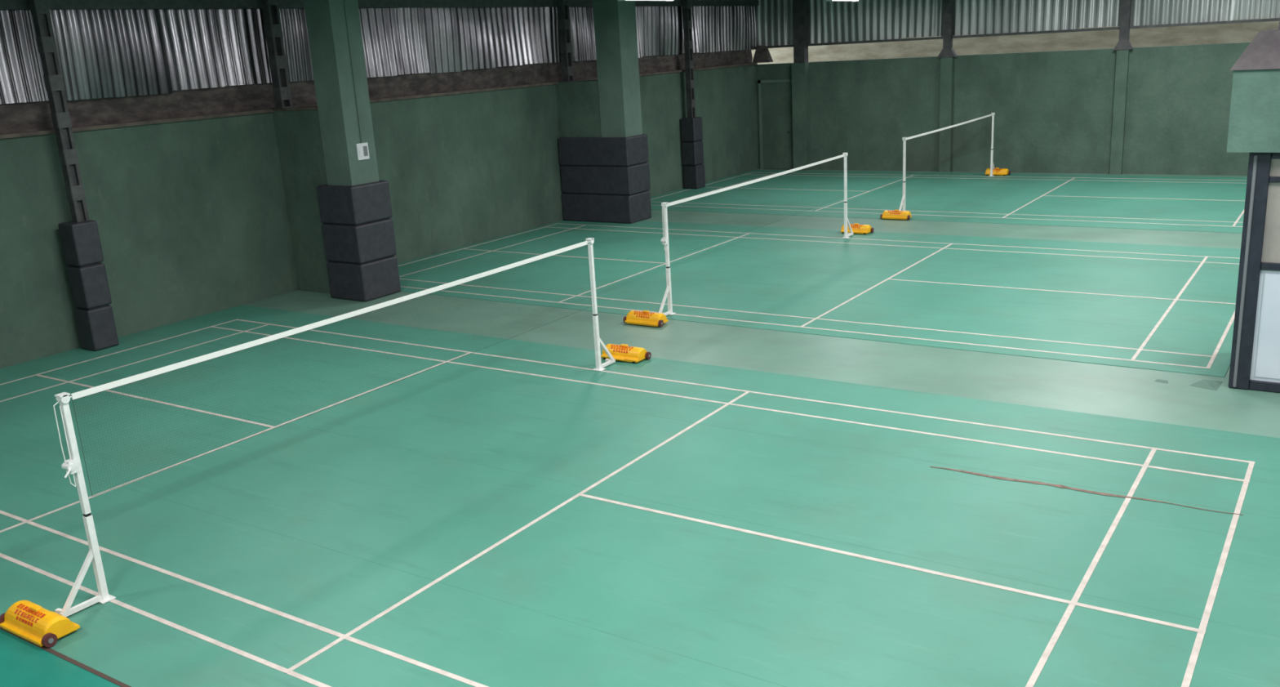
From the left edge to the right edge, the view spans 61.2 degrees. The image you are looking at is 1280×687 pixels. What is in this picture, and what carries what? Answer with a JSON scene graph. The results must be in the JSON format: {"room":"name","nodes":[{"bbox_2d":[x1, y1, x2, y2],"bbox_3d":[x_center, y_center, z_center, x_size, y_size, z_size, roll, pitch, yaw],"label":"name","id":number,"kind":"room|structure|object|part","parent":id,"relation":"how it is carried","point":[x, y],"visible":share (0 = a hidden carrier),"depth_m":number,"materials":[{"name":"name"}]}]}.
{"room":"sports hall","nodes":[
{"label":"sports hall","id":0,"kind":"room"},
{"bbox_2d":[0,62,759,368],"bbox_3d":[-5.010,-2.744,19.100,0.320,2.980,30.050,7,18,33],"label":"wall","id":1,"kind":"structure","parent":0,"point":[190,213],"depth_m":17.10,"materials":[{"name":"green paint"}]},
{"bbox_2d":[0,49,752,133],"bbox_3d":[-5.133,-4.423,18.657,0.083,0.540,30.050,7,18,33],"label":"beam","id":2,"kind":"structure","parent":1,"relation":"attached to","point":[22,117],"depth_m":17.38,"materials":[{"name":"brown metal"}]},
{"bbox_2d":[0,5,757,103],"bbox_3d":[-5.023,-5.487,18.402,0.178,1.969,30.300,7,18,33],"label":"cladding","id":3,"kind":"object","parent":1,"relation":"attached to","point":[102,53],"visible":0.77,"depth_m":17.15,"materials":[{"name":"metal"}]},
{"bbox_2d":[0,0,759,9],"bbox_3d":[-5.027,-5.710,18.178,0.120,0.140,30.050,7,18,33],"label":"beam","id":4,"kind":"structure","parent":3,"relation":"attached to","point":[4,4],"depth_m":17.44,"materials":[{"name":"metal"}]},
{"bbox_2d":[751,45,773,62],"bbox_3d":[3.415,-8.074,30.183,0.540,0.465,0.250,7,18,33],"label":"bracket","id":5,"kind":"object","parent":1,"relation":"attached to","point":[762,54],"visible":1,"depth_m":30.11,"materials":[{"name":"metal"}]},
{"bbox_2d":[244,168,1279,437],"bbox_3d":[2.664,-0.298,14.557,18.600,0.200,30.650,7,18,33],"label":"floor","id":6,"kind":"structure","parent":0,"point":[1124,392],"depth_m":12.95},
{"bbox_2d":[0,628,119,686],"bbox_3d":[-4.267,2.753,4.529,17.960,0.006,4.880,7,18,33],"label":"floor mat","id":7,"kind":"object","parent":6,"relation":"on","point":[23,663],"visible":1,"depth_m":6.88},
{"bbox_2d":[0,626,130,686],"bbox_3d":[-2.914,2.136,6.483,17.960,0.009,0.030,7,18,33],"label":"mat seam","id":8,"kind":"object","parent":6,"relation":"on","point":[120,683],"visible":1,"depth_m":6.93,"materials":[{"name":"brown"}]},
{"bbox_2d":[272,0,378,293],"bbox_3d":[-5.051,-3.394,17.083,1.780,5.300,0.560,7,18,33],"label":"concrete column","id":9,"kind":"structure","parent":6,"relation":"on","point":[317,144],"depth_m":16.70,"materials":[{"name":"green paint"}]},
{"bbox_2d":[261,0,298,108],"bbox_3d":[-5.754,-4.882,17.000,0.320,2.310,0.320,7,18,33],"label":"steel column","id":10,"kind":"structure","parent":9,"relation":"on","point":[270,9],"depth_m":17.05,"materials":[{"name":"metal"}]},
{"bbox_2d":[343,0,369,159],"bbox_3d":[-4.351,-4.302,16.325,0.028,3.030,0.220,7,18,33],"label":"switch box","id":11,"kind":"object","parent":9,"relation":"attached to","point":[362,151],"visible":1,"depth_m":16.62,"materials":[{"name":"white plastic"}]},
{"bbox_2d":[316,180,400,301],"bbox_3d":[-4.465,-1.652,17.222,0.823,1.799,0.783,7,18,33],"label":"padding","id":12,"kind":"object","parent":6,"relation":"on","point":[357,229],"visible":0.89,"depth_m":16.93,"materials":[{"name":"black leather"}]},
{"bbox_2d":[555,0,642,137],"bbox_3d":[-0.903,-5.285,23.089,1.760,5.300,0.640,7,18,33],"label":"concrete column","id":13,"kind":"structure","parent":6,"relation":"on","point":[609,105],"depth_m":22.56,"materials":[{"name":"green paint"}]},
{"bbox_2d":[556,0,578,82],"bbox_3d":[-1.609,-6.758,22.988,0.320,2.330,0.320,7,18,33],"label":"steel column","id":14,"kind":"structure","parent":13,"relation":"on","point":[563,16],"depth_m":23.02,"materials":[{"name":"metal"}]},
{"bbox_2d":[557,133,651,223],"bbox_3d":[-0.765,-3.596,23.516,1.830,1.799,0.830,7,18,33],"label":"padding","id":15,"kind":"object","parent":6,"relation":"on","point":[603,179],"visible":0.96,"depth_m":23.12,"materials":[{"name":"black leather"}]},
{"bbox_2d":[0,304,1279,686],"bbox_3d":[-0.884,1.212,9.423,17.970,0.006,7.350,7,18,33],"label":"mat","id":16,"kind":"object","parent":6,"relation":"on","point":[333,517],"visible":1,"depth_m":8.52,"materials":[{"name":"green rubber"}]},
{"bbox_2d":[0,600,79,647],"bbox_3d":[-4.086,1.867,7.359,0.602,0.175,0.288,7,18,33],"label":"weight","id":17,"kind":"object","parent":16,"relation":"on","point":[41,626],"visible":1,"depth_m":7.26,"materials":[{"name":"yellow plastic"}]},
{"bbox_2d":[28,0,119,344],"bbox_3d":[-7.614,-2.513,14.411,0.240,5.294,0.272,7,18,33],"label":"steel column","id":18,"kind":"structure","parent":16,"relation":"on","point":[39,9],"depth_m":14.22,"materials":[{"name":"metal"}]},
{"bbox_2d":[57,219,118,350],"bbox_3d":[-7.550,-0.797,14.829,0.369,1.754,0.369,7,18,33],"label":"padding","id":19,"kind":"object","parent":18,"relation":"attached to","point":[81,241],"visible":0.97,"depth_m":14.70,"materials":[{"name":"black leather"}]},
{"bbox_2d":[53,237,615,617],"bbox_3d":[-2.221,0.322,9.999,0.163,1.548,6.730,7,18,33],"label":"net","id":20,"kind":"object","parent":16,"relation":"on","point":[73,465],"visible":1,"depth_m":8.28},
{"bbox_2d":[600,343,651,363],"bbox_3d":[-0.188,0.098,12.970,0.602,0.175,0.288,7,18,33],"label":"weight","id":21,"kind":"object","parent":16,"relation":"on","point":[622,352],"visible":0.91,"depth_m":12.88,"materials":[{"name":"yellow plastic"}]},
{"bbox_2d":[0,319,1255,686],"bbox_3d":[-2.159,1.071,10.192,13.400,0.003,6.100,7,18,33],"label":"court","id":22,"kind":"object","parent":16,"relation":"on","point":[1201,631],"depth_m":8.15,"materials":[{"name":"white paint"}]},
{"bbox_2d":[929,466,1243,515],"bbox_3d":[3.480,1.160,8.649,2.352,0.003,0.078,6,18,31],"label":"crack","id":23,"kind":"object","parent":16,"relation":"on","point":[970,472],"visible":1,"depth_m":8.71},
{"bbox_2d":[622,310,668,326],"bbox_3d":[0.091,-0.359,14.578,0.602,0.175,0.288,7,18,33],"label":"weight","id":24,"kind":"object","parent":6,"relation":"on","point":[633,317],"visible":1,"depth_m":14.49,"materials":[{"name":"yellow plastic"}]},
{"bbox_2d":[791,0,811,170],"bbox_3d":[4.421,-7.434,29.782,0.400,5.300,0.300,7,18,33],"label":"concrete column","id":25,"kind":"structure","parent":6,"relation":"on","point":[801,65],"depth_m":29.78,"materials":[{"name":"green paint"}]},
{"bbox_2d":[397,220,1240,377],"bbox_3d":[2.248,-1.233,17.666,13.710,0.006,7.090,7,18,33],"label":"mat","id":26,"kind":"object","parent":6,"relation":"on","point":[808,278],"visible":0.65,"depth_m":16.14,"materials":[{"name":"green rubber"}]},
{"bbox_2d":[658,152,853,315],"bbox_3d":[2.041,-1.923,17.272,0.163,1.548,6.730,7,18,33],"label":"net","id":27,"kind":"object","parent":26,"relation":"on","point":[664,240],"visible":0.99,"depth_m":16.03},
{"bbox_2d":[398,222,1235,368],"bbox_3d":[2.103,-1.174,17.465,13.400,0.003,6.100,7,18,33],"label":"court","id":28,"kind":"object","parent":26,"relation":"on","point":[1214,355],"depth_m":15.37,"materials":[{"name":"white paint"}]},
{"bbox_2d":[840,222,874,234],"bbox_3d":[4.060,-2.165,20.310,0.602,0.175,0.288,7,18,33],"label":"weight","id":29,"kind":"object","parent":26,"relation":"on","point":[856,228],"visible":0.88,"depth_m":20.21,"materials":[{"name":"yellow plastic"}]},
{"bbox_2d":[650,169,1247,233],"bbox_3d":[8.766,-3.178,23.358,17.970,0.006,7.230,7,18,33],"label":"mat","id":30,"kind":"object","parent":6,"relation":"on","point":[959,193],"visible":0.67,"depth_m":23.67,"materials":[{"name":"green rubber"}]},
{"bbox_2d":[681,0,695,117],"bbox_3d":[1.264,-6.581,27.337,0.280,5.294,0.288,7,18,33],"label":"steel column","id":31,"kind":"structure","parent":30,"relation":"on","point":[686,4],"depth_m":27.12,"materials":[{"name":"metal"}]},
{"bbox_2d":[680,116,705,188],"bbox_3d":[1.364,-4.895,27.799,0.413,1.784,0.453,7,18,33],"label":"padding","id":32,"kind":"object","parent":31,"relation":"attached to","point":[691,131],"visible":0.98,"depth_m":27.64,"materials":[{"name":"black leather"}]},
{"bbox_2d":[880,209,911,219],"bbox_3d":[5.129,-2.584,21.609,0.602,0.175,0.288,7,18,33],"label":"weight","id":33,"kind":"object","parent":30,"relation":"on","point":[886,214],"visible":1,"depth_m":21.53,"materials":[{"name":"yellow plastic"}]},
{"bbox_2d":[898,112,995,210],"bbox_3d":[7.004,-4.148,24.317,0.163,1.548,6.730,7,18,33],"label":"net","id":34,"kind":"object","parent":30,"relation":"on","point":[904,139],"visible":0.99,"depth_m":23.60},
{"bbox_2d":[652,172,1244,226],"bbox_3d":[7.066,-3.398,24.510,13.400,0.003,6.100,7,18,33],"label":"court","id":35,"kind":"object","parent":30,"relation":"on","point":[1242,211],"depth_m":23.87,"materials":[{"name":"white paint"}]},
{"bbox_2d":[985,167,1010,175],"bbox_3d":[8.933,-4.305,27.067,0.602,0.175,0.288,7,18,33],"label":"weight","id":36,"kind":"object","parent":30,"relation":"on","point":[1003,171],"visible":1,"depth_m":26.97,"materials":[{"name":"yellow plastic"}]},
{"bbox_2d":[1154,378,1222,390],"bbox_3d":[5.574,0.382,11.016,0.600,0.028,0.320,7,18,33],"label":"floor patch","id":37,"kind":"object","parent":6,"relation":"on","point":[1212,384],"visible":1,"depth_m":10.91,"materials":[{"name":"green paint"}]},
{"bbox_2d":[1226,17,1279,392],"bbox_3d":[6.665,-2.213,10.259,1.800,5.294,1.680,7,18,33],"label":"booth","id":38,"kind":"object","parent":6,"relation":"on","point":[1254,125],"visible":1,"depth_m":10.26,"materials":[{"name":"green metal"}]},
{"bbox_2d":[1226,28,1279,152],"bbox_3d":[6.652,-2.432,10.199,1.800,1.080,1.680,7,18,33],"label":"hood","id":39,"kind":"object","parent":38,"relation":"attached to","point":[1254,125],"depth_m":9.94,"materials":[{"name":"green paint"}]},
{"bbox_3d":[6.337,-0.639,10.195,1.220,2.334,0.152,7,18,33],"label":"door frame","id":40,"kind":"part","parent":38,"relation":"part of","materials":[{"name":"grey plastic"}]},
{"bbox_3d":[6.378,-0.136,10.314,0.900,1.110,0.050,7,18,33],"label":"panel","id":41,"kind":"part","parent":38,"relation":"part of","materials":[{"name":"white glass"}]},
{"bbox_2d":[755,42,1250,175],"bbox_3d":[10.925,-5.603,26.201,18.500,2.930,0.250,7,18,33],"label":"wall","id":42,"kind":"structure","parent":0,"point":[1053,110],"depth_m":26.77,"materials":[{"name":"green paint"}]},
{"bbox_2d":[757,79,793,168],"bbox_3d":[3.896,-6.195,30.677,1.140,2.500,0.065,7,18,33],"label":"door","id":43,"kind":"structure","parent":42,"relation":"in","point":[775,95],"depth_m":30.70,"materials":[{"name":"green paint"}]},
{"bbox_2d":[937,0,956,172],"bbox_3d":[7.851,-7.053,27.659,0.480,5.300,0.190,7,18,33],"label":"pilaster","id":44,"kind":"object","parent":42,"relation":"attached to","point":[947,55],"visible":1,"depth_m":27.72,"materials":[{"name":"green paint"}]},
{"bbox_2d":[755,0,1279,45],"bbox_3d":[10.665,-8.388,25.473,18.200,1.893,0.161,7,18,33],"label":"cladding","id":45,"kind":"object","parent":42,"relation":"attached to","point":[829,21],"visible":0.91,"depth_m":27.13,"materials":[{"name":"metal"}]},
{"bbox_2d":[755,17,1279,48],"bbox_3d":[10.756,-7.429,25.605,18.000,0.060,0.070,7,18,33],"label":"rail","id":46,"kind":"object","parent":45,"relation":"attached to","point":[1269,19],"visible":0.89,"depth_m":26.21,"materials":[{"name":"white metal"}]},
{"bbox_2d":[1109,0,1133,174],"bbox_3d":[11.322,-6.634,25.387,0.416,5.300,0.190,7,18,33],"label":"pilaster","id":47,"kind":"object","parent":42,"relation":"attached to","point":[1123,46],"visible":1,"depth_m":25.50,"materials":[{"name":"green paint"}]},
{"bbox_3d":[2.384,-5.548,13.160,18.800,0.080,30.750,7,18,33],"label":"ceiling","id":48,"kind":"structure","parent":0,"visible":0},
{"bbox_2d":[826,0,858,1],"bbox_3d":[4.496,-8.096,23.993,0.180,0.975,1.500,7,18,33],"label":"light","id":49,"kind":"object","parent":48,"relation":"hanging from","point":[826,0],"visible":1,"depth_m":24.10,"materials":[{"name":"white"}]},
{"bbox_3d":[19.584,-8.556,41.640,80.000,0.080,35.050,7,18,33],"label":"ground","id":50,"kind":"structure","parent":0,"visible":0},
{"bbox_2d":[751,17,1279,64],"bbox_3d":[12.794,-6.594,27.956,32.000,4.100,0.300,7,18,33],"label":"wall","id":51,"kind":"structure","parent":50,"relation":"on","point":[1233,33],"depth_m":28.83,"materials":[{"name":"beige paint"}]}
]}

